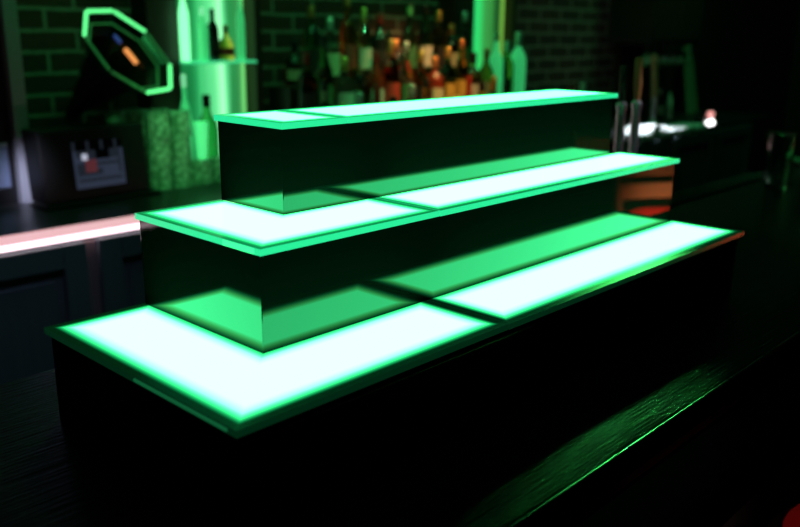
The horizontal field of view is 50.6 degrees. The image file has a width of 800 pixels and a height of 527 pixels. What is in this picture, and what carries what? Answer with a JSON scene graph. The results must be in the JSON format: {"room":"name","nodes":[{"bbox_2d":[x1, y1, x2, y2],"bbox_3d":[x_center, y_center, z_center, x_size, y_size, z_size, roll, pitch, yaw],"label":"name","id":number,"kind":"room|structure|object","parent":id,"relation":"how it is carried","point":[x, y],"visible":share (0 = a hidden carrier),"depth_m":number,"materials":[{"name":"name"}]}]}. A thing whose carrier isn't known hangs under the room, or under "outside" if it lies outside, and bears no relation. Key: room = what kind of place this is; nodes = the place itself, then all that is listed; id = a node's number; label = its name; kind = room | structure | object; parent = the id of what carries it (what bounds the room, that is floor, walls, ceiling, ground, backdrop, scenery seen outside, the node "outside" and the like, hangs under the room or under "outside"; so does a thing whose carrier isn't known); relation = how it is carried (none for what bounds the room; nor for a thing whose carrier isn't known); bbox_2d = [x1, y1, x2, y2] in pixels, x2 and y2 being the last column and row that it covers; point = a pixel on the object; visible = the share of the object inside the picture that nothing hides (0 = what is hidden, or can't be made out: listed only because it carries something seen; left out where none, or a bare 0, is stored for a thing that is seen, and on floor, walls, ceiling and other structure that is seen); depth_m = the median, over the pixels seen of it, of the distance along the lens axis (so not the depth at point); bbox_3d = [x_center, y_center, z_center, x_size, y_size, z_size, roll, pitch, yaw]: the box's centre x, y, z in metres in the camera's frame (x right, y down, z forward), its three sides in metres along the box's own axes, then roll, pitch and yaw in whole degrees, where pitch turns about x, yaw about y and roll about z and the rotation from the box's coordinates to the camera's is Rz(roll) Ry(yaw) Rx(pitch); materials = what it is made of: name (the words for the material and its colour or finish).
{"room":"bar","nodes":[
{"label":"bar","id":0,"kind":"room"},
{"bbox_2d":[30,188,160,210],"bbox_3d":[-0.916,-0.199,2.573,0.110,0.012,0.375,13,20,39],"label":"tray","id":1,"kind":"object","parent":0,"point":[60,203],"depth_m":2.52,"materials":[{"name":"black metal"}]},
{"bbox_2d":[113,34,121,43],"bbox_3d":[-0.894,-0.712,2.664,0.037,0.041,0.012,1,15,2],"label":"lamp","id":2,"kind":"object","parent":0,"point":[117,38],"depth_m":2.66,"materials":[{"name":"blue"}]},
{"bbox_2d":[16,0,614,127],"bbox_3d":[-1.001,-0.788,2.848,0.100,2.900,6.620,15,21,41],"label":"wall","id":3,"kind":"structure","parent":0,"point":[564,42],"depth_m":3.39,"materials":[{"name":"brick"}]},
{"bbox_2d":[623,0,799,172],"bbox_3d":[2.307,-1.682,6.209,0.100,2.900,2.980,15,21,41],"label":"wall","id":4,"kind":"structure","parent":0,"point":[742,59],"depth_m":6.49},
{"bbox_2d":[611,44,624,116],"bbox_3d":[1.342,-1.853,5.007,0.030,1.950,0.070,15,21,41],"label":"trim","id":5,"kind":"structure","parent":4,"relation":"attached to","point":[619,49],"depth_m":5.17,"materials":[{"name":"brown wood"}]},
{"bbox_3d":[1.566,-1.758,5.069,0.308,0.862,0.630,15,21,41],"label":"upper cabinet","id":6,"kind":"object","parent":4,"relation":"attached to","visible":0,"materials":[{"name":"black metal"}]},
{"bbox_2d":[643,45,650,65],"bbox_3d":[1.451,-1.225,4.982,0.064,0.125,0.064,15,21,41],"label":"glass","id":7,"kind":"object","parent":6,"relation":"hanging from","point":[646,58],"visible":0.79,"depth_m":4.97,"materials":[{"name":"glass"}]},
{"bbox_2d":[650,45,658,65],"bbox_3d":[1.520,-1.243,5.052,0.064,0.125,0.064,15,21,41],"label":"glass","id":8,"kind":"object","parent":6,"relation":"hanging from","point":[655,45],"visible":0.41,"depth_m":5.04,"materials":[{"name":"glass"}]},
{"bbox_2d":[659,45,666,65],"bbox_3d":[1.589,-1.262,5.122,0.064,0.125,0.064,15,21,41],"label":"glass","id":9,"kind":"object","parent":6,"relation":"hanging from","point":[662,57],"visible":0.81,"depth_m":5.11,"materials":[{"name":"glass"}]},
{"bbox_2d":[666,45,674,64],"bbox_3d":[1.658,-1.280,5.192,0.064,0.125,0.064,15,21,41],"label":"glass","id":10,"kind":"object","parent":6,"relation":"hanging from","point":[670,57],"visible":0.74,"depth_m":5.18,"materials":[{"name":"glass"}]},
{"bbox_2d":[674,44,681,64],"bbox_3d":[1.726,-1.299,5.262,0.064,0.125,0.064,15,21,41],"label":"glass","id":11,"kind":"object","parent":6,"relation":"hanging from","point":[678,58],"visible":0.79,"depth_m":5.25,"materials":[{"name":"glass"}]},
{"bbox_2d":[681,44,690,64],"bbox_3d":[1.796,-1.318,5.332,0.064,0.125,0.064,15,21,41],"label":"glass","id":12,"kind":"object","parent":6,"relation":"hanging from","point":[685,57],"visible":0.77,"depth_m":5.32,"materials":[{"name":"glass"}]},
{"bbox_2d":[783,3,799,161],"bbox_3d":[5.441,-1.425,5.393,5.620,2.900,0.100,15,21,41],"label":"wall","id":13,"kind":"structure","parent":0,"point":[792,114],"depth_m":7.32,"materials":[{"name":"grey paint"}]},
{"bbox_3d":[2.084,0.900,2.389,5.620,0.050,9.600,15,21,41],"label":"floor","id":14,"kind":"structure","parent":0,"visible":0},
{"bbox_2d":[0,240,94,383],"bbox_3d":[-1.192,0.383,2.312,0.572,0.924,0.540,15,21,41],"label":"base cabinet","id":15,"kind":"object","parent":14,"relation":"on","point":[40,288],"visible":0.41,"depth_m":2.12,"materials":[{"name":"grey paint"}]},
{"bbox_2d":[87,231,149,314],"bbox_3d":[-0.820,0.282,2.691,0.572,0.924,0.540,15,21,41],"label":"base cabinet","id":16,"kind":"object","parent":14,"relation":"on","point":[116,260],"visible":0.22,"depth_m":2.26,"materials":[{"name":"grey paint"}]},
{"bbox_2d":[0,162,799,526],"bbox_3d":[0.815,0.434,1.943,0.695,1.060,6.200,15,21,41],"label":"countertop","id":17,"kind":"structure","parent":14,"relation":"on","point":[695,422],"depth_m":0.87,"materials":[{"name":"brown wood"}]},
{"bbox_2d":[44,89,743,526],"bbox_3d":[0.085,-0.040,1.071,0.329,0.302,0.952,15,21,41],"label":"display stand","id":18,"kind":"object","parent":17,"relation":"on","point":[379,282],"visible":1,"depth_m":0.90,"materials":[{"name":"black plastic"}]},
{"bbox_2d":[613,65,627,153],"bbox_3d":[0.469,-0.255,1.816,0.048,0.330,0.048,15,21,41],"label":"tap","id":19,"kind":"object","parent":17,"relation":"on","point":[621,106],"visible":0.6,"depth_m":1.79,"materials":[{"name":"grey metal"}]},
{"bbox_2d":[628,57,642,153],"bbox_3d":[0.513,-0.275,1.859,0.048,0.346,0.048,15,21,41],"label":"tap","id":20,"kind":"object","parent":17,"relation":"on","point":[636,104],"visible":0.65,"depth_m":1.83,"materials":[{"name":"grey metal"}]},
{"bbox_2d":[765,131,798,189],"bbox_3d":[1.002,-0.272,2.236,0.079,0.149,0.079,15,21,41],"label":"pint glass","id":21,"kind":"object","parent":17,"relation":"on","point":[781,145],"visible":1,"depth_m":2.21,"materials":[{"name":"clear glass"}]},
{"bbox_2d":[793,157,799,163],"bbox_3d":[1.291,-0.317,2.660,0.128,0.016,0.128,15,21,41],"label":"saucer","id":22,"kind":"object","parent":17,"relation":"on","point":[795,159],"visible":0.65,"depth_m":2.69,"materials":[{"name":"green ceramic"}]},
{"bbox_2d":[609,138,670,156],"bbox_3d":[1.041,-0.221,4.581,0.572,0.924,0.540,15,21,41],"label":"base cabinet","id":23,"kind":"object","parent":14,"relation":"on","point":[660,147],"visible":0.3,"depth_m":4.33,"materials":[{"name":"grey paint"}]},
{"bbox_2d":[768,504,799,526],"bbox_3d":[0.701,0.770,1.266,0.411,0.774,0.411,10,18,31],"label":"bar stool","id":24,"kind":"object","parent":14,"relation":"on","point":[790,517],"visible":1,"depth_m":1.26,"materials":[{"name":"red plastic"}]},
{"bbox_3d":[1.785,-0.422,5.337,0.572,0.924,0.540,15,21,41],"label":"base cabinet","id":25,"kind":"object","parent":14,"relation":"on","visible":0},
{"bbox_2d":[0,108,776,254],"bbox_3d":[-0.061,-0.398,3.405,0.662,0.030,6.550,15,21,41],"label":"countertop","id":26,"kind":"structure","parent":25,"relation":"on","point":[23,227],"depth_m":2.39,"materials":[{"name":"black laminate"}]},
{"bbox_2d":[0,0,33,205],"bbox_3d":[-1.349,-0.486,2.305,0.210,0.700,0.567,15,21,41],"label":"pillar","id":27,"kind":"structure","parent":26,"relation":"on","point":[14,181],"depth_m":2.44,"materials":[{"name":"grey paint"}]},
{"bbox_2d":[21,121,160,210],"bbox_3d":[-0.926,-0.303,2.554,0.139,0.222,0.375,13,20,39],"label":"terminal","id":28,"kind":"object","parent":26,"relation":"on","point":[69,166],"visible":1,"depth_m":2.50,"materials":[{"name":"black plastic"}]},
{"bbox_2d":[60,9,171,125],"bbox_3d":[-0.939,-0.494,2.608,0.466,0.562,0.299,-3,16,-13],"label":"sign","id":29,"kind":"object","parent":26,"relation":"on","point":[119,60],"visible":0.74,"depth_m":2.66,"materials":[{"name":"black metal"}]},
{"bbox_2d":[123,48,137,64],"bbox_3d":[-0.849,-0.654,2.671,0.046,0.051,0.015,3,16,9],"label":"lamp","id":30,"kind":"object","parent":29,"relation":"attached to","point":[132,53],"depth_m":2.67,"materials":[{"name":"orange"}]},
{"bbox_2d":[148,164,171,190],"bbox_3d":[-0.779,-0.282,2.747,0.074,0.083,0.075,6,16,19],"label":"tumbler","id":31,"kind":"object","parent":26,"relation":"on","point":[159,175],"visible":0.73,"depth_m":2.72,"materials":[{"name":"clear glass"}]},
{"bbox_2d":[148,138,171,164],"bbox_3d":[-0.775,-0.363,2.726,0.075,0.083,0.074,-8,18,-30],"label":"tumbler","id":32,"kind":"object","parent":31,"relation":"on","point":[159,153],"visible":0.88,"depth_m":2.70,"materials":[{"name":"clear glass"}]},
{"bbox_2d":[147,111,170,138],"bbox_3d":[-0.772,-0.444,2.707,0.075,0.083,0.074,11,18,32],"label":"tumbler","id":33,"kind":"object","parent":32,"relation":"on","point":[158,125],"visible":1,"depth_m":2.68,"materials":[{"name":"clear glass"}]},
{"bbox_2d":[170,162,192,187],"bbox_3d":[-0.725,-0.297,2.801,0.075,0.083,0.074,-9,18,-32],"label":"tumbler","id":34,"kind":"object","parent":26,"relation":"on","point":[181,174],"visible":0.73,"depth_m":2.77,"materials":[{"name":"clear glass"}]},
{"bbox_2d":[169,136,191,162],"bbox_3d":[-0.723,-0.378,2.781,0.075,0.083,0.074,-10,19,-33],"label":"tumbler","id":35,"kind":"object","parent":34,"relation":"on","point":[180,147],"visible":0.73,"depth_m":2.75,"materials":[{"name":"clear glass"}]},
{"bbox_2d":[168,109,191,136],"bbox_3d":[-0.720,-0.458,2.761,0.074,0.083,0.075,12,19,36],"label":"tumbler","id":36,"kind":"object","parent":35,"relation":"on","point":[179,119],"visible":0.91,"depth_m":2.73,"materials":[{"name":"clear glass"}]},
{"bbox_2d":[180,74,193,157],"bbox_3d":[-0.739,-0.472,2.924,0.043,0.355,0.043,14,20,40],"label":"liquor bottle","id":37,"kind":"object","parent":26,"relation":"on","point":[184,103],"visible":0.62,"depth_m":2.89,"materials":[{"name":"green glass"}]},
{"bbox_2d":[130,0,263,157],"bbox_3d":[-0.686,-0.942,2.949,0.165,1.250,0.472,15,21,41],"label":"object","id":38,"kind":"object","parent":26,"relation":"on","point":[236,86],"depth_m":3.04,"materials":[{"name":"green"}]},
{"bbox_2d":[178,0,190,60],"bbox_3d":[-0.731,-0.819,2.863,0.035,0.263,0.035,-5,16,-18],"label":"liquor bottle","id":39,"kind":"object","parent":38,"relation":"in","point":[184,33],"visible":1,"depth_m":2.86,"materials":[{"name":"green"}]},
{"bbox_2d":[197,7,209,60],"bbox_3d":[-0.681,-0.792,2.925,0.038,0.179,0.038,5,16,17],"label":"liquor bottle","id":40,"kind":"object","parent":38,"relation":"in","point":[202,29],"visible":1,"depth_m":2.92,"materials":[{"name":"green glass"}]},
{"bbox_2d":[207,8,219,60],"bbox_3d":[-0.653,-0.798,2.954,0.042,0.176,0.042,14,20,40],"label":"liquor bottle","id":41,"kind":"object","parent":38,"relation":"in","point":[213,31],"visible":0.97,"depth_m":2.94,"materials":[{"name":"black"}]},
{"bbox_2d":[180,60,256,63],"bbox_3d":[-0.648,-0.716,3.004,0.097,0.008,0.275,15,21,41],"label":"glass shelf","id":42,"kind":"object","parent":38,"relation":"attached to","point":[192,61],"depth_m":2.95,"materials":[{"name":"green"}]},
{"bbox_2d":[219,25,234,60],"bbox_3d":[-0.616,-0.781,2.999,0.058,0.121,0.058,-7,17,-25],"label":"liquor bottle","id":43,"kind":"object","parent":38,"relation":"in","point":[227,50],"visible":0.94,"depth_m":2.98,"materials":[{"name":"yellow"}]},
{"bbox_2d":[236,0,245,59],"bbox_3d":[-0.571,-0.853,3.029,0.029,0.244,0.029,14,20,39],"label":"liquor bottle","id":44,"kind":"object","parent":38,"relation":"in","point":[240,29],"visible":0.98,"depth_m":3.03,"materials":[{"name":"green glass"}]},
{"bbox_2d":[190,158,211,184],"bbox_3d":[-0.671,-0.311,2.854,0.074,0.083,0.075,11,18,33],"label":"tumbler","id":45,"kind":"object","parent":26,"relation":"on","point":[200,168],"visible":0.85,"depth_m":2.83,"materials":[{"name":"clear glass"}]},
{"bbox_2d":[193,121,207,158],"bbox_3d":[-0.664,-0.412,2.834,0.048,0.122,0.048,15,21,41],"label":"tumbler","id":46,"kind":"object","parent":45,"relation":"on","point":[200,127],"visible":1,"depth_m":2.82,"materials":[{"name":"green"}]},
{"bbox_2d":[199,94,218,158],"bbox_3d":[-0.679,-0.453,2.994,0.074,0.283,0.074,-5,16,-19],"label":"liquor bottle","id":47,"kind":"object","parent":26,"relation":"on","point":[213,136],"visible":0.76,"depth_m":2.96,"materials":[{"name":"green glass"}]},
{"bbox_2d":[210,155,220,181],"bbox_3d":[-0.617,-0.326,2.909,0.074,0.083,0.075,-7,17,-24],"label":"tumbler","id":48,"kind":"object","parent":26,"relation":"on","point":[214,160],"visible":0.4,"depth_m":2.88,"materials":[{"name":"clear glass"}]},
{"bbox_2d":[269,82,365,109],"bbox_3d":[-0.055,-0.640,3.670,0.128,0.295,1.180,15,21,41],"label":"shelf","id":49,"kind":"object","parent":26,"relation":"on","point":[281,97],"visible":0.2,"depth_m":3.22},
{"bbox_2d":[284,39,302,85],"bbox_3d":[-0.404,-0.771,3.252,0.083,0.173,0.083,-13,20,-40],"label":"liquor bottle","id":50,"kind":"object","parent":49,"relation":"on","point":[293,65],"visible":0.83,"depth_m":3.23,"materials":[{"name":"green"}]},
{"bbox_2d":[301,5,320,76],"bbox_3d":[-0.344,-0.849,3.301,0.079,0.299,0.079,10,18,31],"label":"liquor bottle","id":51,"kind":"object","parent":49,"relation":"on","point":[310,40],"visible":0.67,"depth_m":3.27,"materials":[{"name":"green glass"}]},
{"bbox_2d":[325,18,339,83],"bbox_3d":[-0.279,-0.846,3.374,0.083,0.256,0.083,-5,16,-20],"label":"liquor bottle","id":52,"kind":"object","parent":49,"relation":"on","point":[333,44],"visible":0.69,"depth_m":3.34,"materials":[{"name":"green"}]},
{"bbox_2d":[339,0,356,82],"bbox_3d":[-0.213,-0.904,3.432,0.073,0.338,0.073,8,17,25],"label":"liquor bottle","id":53,"kind":"object","parent":49,"relation":"on","point":[347,33],"visible":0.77,"depth_m":3.41,"materials":[{"name":"orange"}]},
{"bbox_2d":[356,8,371,82],"bbox_3d":[-0.150,-0.900,3.496,0.072,0.298,0.071,11,19,34],"label":"liquor bottle","id":54,"kind":"object","parent":49,"relation":"on","point":[363,34],"visible":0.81,"depth_m":3.47,"materials":[{"name":"green glass"}]},
{"bbox_2d":[372,13,386,70],"bbox_3d":[-0.086,-0.906,3.558,0.073,0.278,0.074,-7,17,-26],"label":"liquor bottle","id":55,"kind":"object","parent":49,"relation":"on","point":[379,38],"visible":0.63,"depth_m":3.52,"materials":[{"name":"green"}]},
{"bbox_2d":[394,39,402,68],"bbox_3d":[-0.020,-0.873,3.639,0.083,0.173,0.083,-7,17,-26],"label":"liquor bottle","id":56,"kind":"object","parent":49,"relation":"on","point":[397,56],"visible":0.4,"depth_m":3.61,"materials":[{"name":"orange glass"}]},
{"bbox_2d":[402,6,416,72],"bbox_3d":[0.041,-0.957,3.687,0.067,0.310,0.067,7,17,21],"label":"liquor bottle","id":57,"kind":"object","parent":49,"relation":"on","point":[409,35],"visible":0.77,"depth_m":3.66,"materials":[{"name":"green glass"}]},
{"bbox_2d":[417,5,432,73],"bbox_3d":[0.111,-0.979,3.753,0.068,0.318,0.068,-11,19,-36],"label":"liquor bottle","id":58,"kind":"object","parent":49,"relation":"on","point":[424,43],"visible":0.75,"depth_m":3.73,"materials":[{"name":"green"}]},
{"bbox_2d":[432,11,446,72],"bbox_3d":[0.173,-0.985,3.819,0.078,0.296,0.078,5,16,15],"label":"liquor bottle","id":59,"kind":"object","parent":49,"relation":"on","point":[439,39],"visible":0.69,"depth_m":3.79,"materials":[{"name":"brown glass"}]},
{"bbox_2d":[447,24,458,66],"bbox_3d":[0.234,-0.977,3.895,0.078,0.241,0.078,-6,17,-23],"label":"liquor bottle","id":60,"kind":"object","parent":49,"relation":"on","point":[451,42],"visible":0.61,"depth_m":3.86,"materials":[{"name":"brown"}]},
{"bbox_2d":[457,12,472,68],"bbox_3d":[0.299,-1.020,3.950,0.078,0.296,0.078,-7,17,-26],"label":"liquor bottle","id":61,"kind":"object","parent":49,"relation":"on","point":[464,33],"visible":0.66,"depth_m":3.92,"materials":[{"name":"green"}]},
{"bbox_2d":[319,80,329,106],"bbox_3d":[-0.275,-0.505,3.105,0.071,0.331,0.071,-6,17,-21],"label":"liquor bottle","id":62,"kind":"object","parent":26,"relation":"on","point":[324,83],"visible":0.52,"depth_m":3.06,"materials":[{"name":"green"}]},
{"bbox_2d":[356,93,362,103],"bbox_3d":[-0.153,-0.511,3.242,0.072,0.274,0.072,-6,17,-22],"label":"liquor bottle","id":63,"kind":"object","parent":26,"relation":"on","point":[359,96],"visible":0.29,"depth_m":3.20,"materials":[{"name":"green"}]},
{"bbox_2d":[373,85,380,102],"bbox_3d":[-0.090,-0.542,3.309,0.071,0.299,0.072,-8,18,-29],"label":"liquor bottle","id":64,"kind":"object","parent":26,"relation":"on","point":[376,88],"visible":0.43,"depth_m":3.27,"materials":[{"name":"black"}]},
{"bbox_2d":[390,96,397,100],"bbox_3d":[-0.026,-0.538,3.382,0.082,0.253,0.082,-12,20,-39],"label":"liquor bottle","id":65,"kind":"object","parent":26,"relation":"on","point":[392,98],"visible":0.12,"depth_m":3.34,"materials":[{"name":"brown"}]},
{"bbox_2d":[408,84,415,99],"bbox_3d":[0.048,-0.575,3.437,0.078,0.296,0.079,-10,19,-33],"label":"liquor bottle","id":66,"kind":"object","parent":26,"relation":"on","point":[412,87],"visible":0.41,"depth_m":3.40,"materials":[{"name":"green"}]},
{"bbox_2d":[422,78,428,98],"bbox_3d":[0.104,-0.602,3.492,0.069,0.319,0.069,8,17,24],"label":"liquor bottle","id":67,"kind":"object","parent":26,"relation":"on","point":[425,80],"visible":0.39,"depth_m":3.45,"materials":[{"name":"orange glass"}]},
{"bbox_2d":[465,76,471,95],"bbox_3d":[0.296,-0.655,3.692,0.069,0.320,0.069,13,19,37],"label":"liquor bottle","id":68,"kind":"object","parent":26,"relation":"on","point":[468,78],"visible":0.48,"depth_m":3.65,"materials":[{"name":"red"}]},
{"bbox_2d":[438,0,517,69],"bbox_3d":[0.381,-1.243,4.079,0.100,1.250,0.488,15,21,41],"label":"column","id":69,"kind":"structure","parent":26,"relation":"on","point":[486,18],"depth_m":4.14,"materials":[{"name":"green glowing translucent acrylic"}]},
{"bbox_2d":[478,81,484,94],"bbox_3d":[0.359,-0.659,3.757,0.078,0.295,0.078,10,18,31],"label":"liquor bottle","id":70,"kind":"object","parent":26,"relation":"on","point":[481,88],"visible":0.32,"depth_m":3.71,"materials":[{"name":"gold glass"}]},
{"bbox_2d":[490,76,496,93],"bbox_3d":[0.418,-0.685,3.820,0.075,0.312,0.074,7,17,21],"label":"liquor bottle","id":71,"kind":"object","parent":26,"relation":"on","point":[493,82],"visible":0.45,"depth_m":3.78,"materials":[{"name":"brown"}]},
{"bbox_2d":[489,33,502,92],"bbox_3d":[0.457,-0.930,4.039,0.070,0.329,0.070,5,16,15],"label":"liquor bottle","id":72,"kind":"object","parent":26,"relation":"on","point":[496,61],"visible":0.7,"depth_m":4.01,"materials":[{"name":"green"}]},
{"bbox_2d":[504,78,510,92],"bbox_3d":[0.488,-0.697,3.887,0.079,0.300,0.080,-6,17,-24],"label":"liquor bottle","id":73,"kind":"object","parent":26,"relation":"on","point":[507,81],"visible":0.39,"depth_m":3.84,"materials":[{"name":"black"}]},
{"bbox_2d":[502,41,514,92],"bbox_3d":[0.516,-0.927,4.105,0.076,0.289,0.076,7,17,22],"label":"liquor bottle","id":74,"kind":"object","parent":26,"relation":"on","point":[508,64],"visible":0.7,"depth_m":4.07,"materials":[{"name":"green glass"}]},
{"bbox_2d":[511,32,525,91],"bbox_3d":[0.577,-0.965,4.161,0.080,0.333,0.080,10,18,31],"label":"liquor bottle","id":75,"kind":"object","parent":26,"relation":"on","point":[518,56],"visible":0.79,"depth_m":4.13,"materials":[{"name":"green"}]},
{"bbox_2d":[580,83,585,90],"bbox_3d":[0.958,-0.825,4.466,0.080,0.249,0.081,-9,18,-32],"label":"liquor bottle","id":76,"kind":"object","parent":26,"relation":"on","point":[582,85],"visible":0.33,"depth_m":4.43,"materials":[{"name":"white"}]},
{"bbox_2d":[647,54,657,122],"bbox_3d":[1.465,-1.010,4.893,0.064,0.388,0.099,15,21,41],"label":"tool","id":77,"kind":"object","parent":26,"relation":"on","point":[654,72],"visible":1,"depth_m":4.88,"materials":[{"name":"grey metal"}]},
{"bbox_2d":[656,89,663,119],"bbox_3d":[1.557,-0.953,5.085,0.048,0.179,0.047,9,17,27],"label":"liquor bottle","id":78,"kind":"object","parent":26,"relation":"on","point":[659,109],"visible":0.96,"depth_m":5.07,"materials":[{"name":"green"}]},
{"bbox_2d":[624,123,707,140],"bbox_3d":[1.421,-0.728,4.522,0.142,0.070,0.760,15,21,41],"label":"towel","id":79,"kind":"object","parent":26,"relation":"on","point":[647,131],"visible":0.94,"depth_m":4.37,"materials":[{"name":"white fabric"}]},
{"bbox_2d":[665,88,672,118],"bbox_3d":[1.647,-0.978,5.176,0.039,0.181,0.039,14,20,40],"label":"liquor bottle","id":80,"kind":"object","parent":26,"relation":"on","point":[669,104],"visible":1,"depth_m":5.17,"materials":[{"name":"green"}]},
{"bbox_2d":[683,45,697,113],"bbox_3d":[1.942,-1.386,5.639,0.096,0.726,0.478,2,15,5],"label":"wooden paddle","id":81,"kind":"object","parent":26,"relation":"on","point":[690,86],"visible":0.75,"depth_m":5.62,"materials":[{"name":"wood"}]},
{"bbox_2d":[694,111,714,125],"bbox_3d":[1.755,-0.831,4.851,0.084,0.085,0.140,15,21,41],"label":"lamp","id":82,"kind":"object","parent":26,"relation":"on","point":[708,119],"visible":0.86,"depth_m":4.82,"materials":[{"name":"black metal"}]},
{"bbox_3d":[-0.861,-0.298,2.801,0.074,0.083,0.075,12,19,35],"label":"tumbler","id":83,"kind":"object","parent":26,"relation":"on","visible":0},
{"bbox_3d":[-0.859,-0.379,2.782,0.074,0.083,0.075,4,16,11],"label":"tumbler","id":84,"kind":"object","parent":83,"relation":"on","visible":0},
{"bbox_2d":[126,109,146,135],"bbox_3d":[-0.856,-0.460,2.761,0.075,0.083,0.074,-3,16,-14],"label":"tumbler","id":85,"kind":"object","parent":84,"relation":"on","point":[135,115],"visible":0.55,"depth_m":2.73,"materials":[{"name":"clear glass"}]},
{"bbox_3d":[0.032,-0.547,3.609,0.110,0.150,1.180,15,21,41],"label":"bottle riser","id":86,"kind":"object","parent":26,"relation":"on","visible":0},
{"bbox_2d":[297,52,316,107],"bbox_3d":[-0.349,-0.650,3.170,0.073,0.276,0.073,15,21,42],"label":"liquor bottle","id":87,"kind":"object","parent":86,"relation":"on","point":[306,82],"visible":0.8,"depth_m":3.14,"materials":[{"name":"brown"}]},
{"bbox_2d":[315,35,333,106],"bbox_3d":[-0.289,-0.694,3.221,0.072,0.334,0.072,13,20,38],"label":"liquor bottle","id":88,"kind":"object","parent":86,"relation":"on","point":[323,71],"visible":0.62,"depth_m":3.19,"materials":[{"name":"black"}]},
{"bbox_2d":[333,56,354,105],"bbox_3d":[-0.218,-0.674,3.299,0.083,0.256,0.083,12,19,36],"label":"liquor bottle","id":89,"kind":"object","parent":86,"relation":"on","point":[344,86],"visible":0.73,"depth_m":3.27,"materials":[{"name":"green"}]},
{"bbox_2d":[355,74,369,103],"bbox_3d":[-0.160,-0.658,3.370,0.091,0.188,0.090,5,16,17],"label":"liquor bottle","id":90,"kind":"object","parent":86,"relation":"on","point":[359,77],"visible":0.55,"depth_m":3.34,"materials":[{"name":"green glass"}]},
{"bbox_2d":[366,51,383,102],"bbox_3d":[-0.100,-0.716,3.422,0.072,0.273,0.072,10,18,31],"label":"liquor bottle","id":91,"kind":"object","parent":86,"relation":"on","point":[375,76],"visible":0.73,"depth_m":3.39,"materials":[{"name":"orange glass"}]},
{"bbox_2d":[381,39,399,101],"bbox_3d":[-0.039,-0.757,3.483,0.077,0.321,0.077,-10,18,-33],"label":"liquor bottle","id":92,"kind":"object","parent":86,"relation":"on","point":[390,71],"visible":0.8,"depth_m":3.45,"materials":[{"name":"brown glass"}]},
{"bbox_2d":[399,42,413,100],"bbox_3d":[0.024,-0.767,3.543,0.067,0.310,0.067,-14,21,-42],"label":"liquor bottle","id":93,"kind":"object","parent":86,"relation":"on","point":[406,72],"visible":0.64,"depth_m":3.51,"materials":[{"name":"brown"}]},
{"bbox_2d":[413,51,428,98],"bbox_3d":[0.088,-0.764,3.604,0.072,0.273,0.072,9,17,27],"label":"liquor bottle","id":94,"kind":"object","parent":86,"relation":"on","point":[420,72],"visible":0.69,"depth_m":3.57,"materials":[{"name":"orange glass"}]},
{"bbox_2d":[429,56,443,97],"bbox_3d":[0.149,-0.769,3.671,0.081,0.249,0.080,7,17,21],"label":"liquor bottle","id":95,"kind":"object","parent":86,"relation":"on","point":[436,82],"visible":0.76,"depth_m":3.64,"materials":[{"name":"orange"}]},
{"bbox_2d":[439,47,455,96],"bbox_3d":[0.209,-0.805,3.731,0.076,0.288,0.076,7,16,21],"label":"liquor bottle","id":96,"kind":"object","parent":86,"relation":"on","point":[447,71],"visible":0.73,"depth_m":3.70,"materials":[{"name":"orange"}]},
{"bbox_2d":[454,40,467,95],"bbox_3d":[0.274,-0.840,3.799,0.068,0.318,0.069,-13,20,-40],"label":"liquor bottle","id":97,"kind":"object","parent":86,"relation":"on","point":[461,68],"visible":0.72,"depth_m":3.77,"materials":[{"name":"orange glass"}]},
{"bbox_2d":[468,52,481,94],"bbox_3d":[0.331,-0.829,3.865,0.085,0.263,0.086,-7,17,-26],"label":"liquor bottle","id":98,"kind":"object","parent":86,"relation":"on","point":[476,75],"visible":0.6,"depth_m":3.83,"materials":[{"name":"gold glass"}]},
{"bbox_2d":[479,49,493,93],"bbox_3d":[0.398,-0.851,3.920,0.074,0.278,0.073,15,21,42],"label":"liquor bottle","id":99,"kind":"object","parent":86,"relation":"on","point":[487,71],"visible":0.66,"depth_m":3.88,"materials":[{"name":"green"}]},
{"bbox_3d":[-0.914,-0.284,2.747,0.074,0.083,0.075,6,16,20],"label":"tumbler","id":100,"kind":"object","parent":26,"relation":"on","visible":0},
{"bbox_3d":[-0.913,-0.364,2.727,0.074,0.083,0.075,-14,21,-43],"label":"tumbler","id":101,"kind":"object","parent":100,"relation":"on","visible":0},
{"bbox_2d":[104,110,125,121],"bbox_3d":[-0.910,-0.446,2.708,0.074,0.083,0.075,15,21,42],"label":"tumbler","id":102,"kind":"object","parent":101,"relation":"on","point":[110,115],"visible":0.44,"depth_m":2.67,"materials":[{"name":"clear glass"}]},
{"bbox_3d":[-0.807,-0.313,2.856,0.074,0.083,0.075,10,18,31],"label":"tumbler","id":103,"kind":"object","parent":26,"relation":"on","visible":0},
{"bbox_3d":[-0.805,-0.394,2.837,0.075,0.083,0.074,11,18,32],"label":"tumbler","id":104,"kind":"object","parent":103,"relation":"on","visible":0},
{"bbox_2d":[148,107,168,111],"bbox_3d":[-0.802,-0.474,2.816,0.074,0.083,0.075,-4,16,-15],"label":"tumbler","id":105,"kind":"object","parent":104,"relation":"on","point":[155,108],"visible":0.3,"depth_m":2.79,"materials":[{"name":"clear glass"}]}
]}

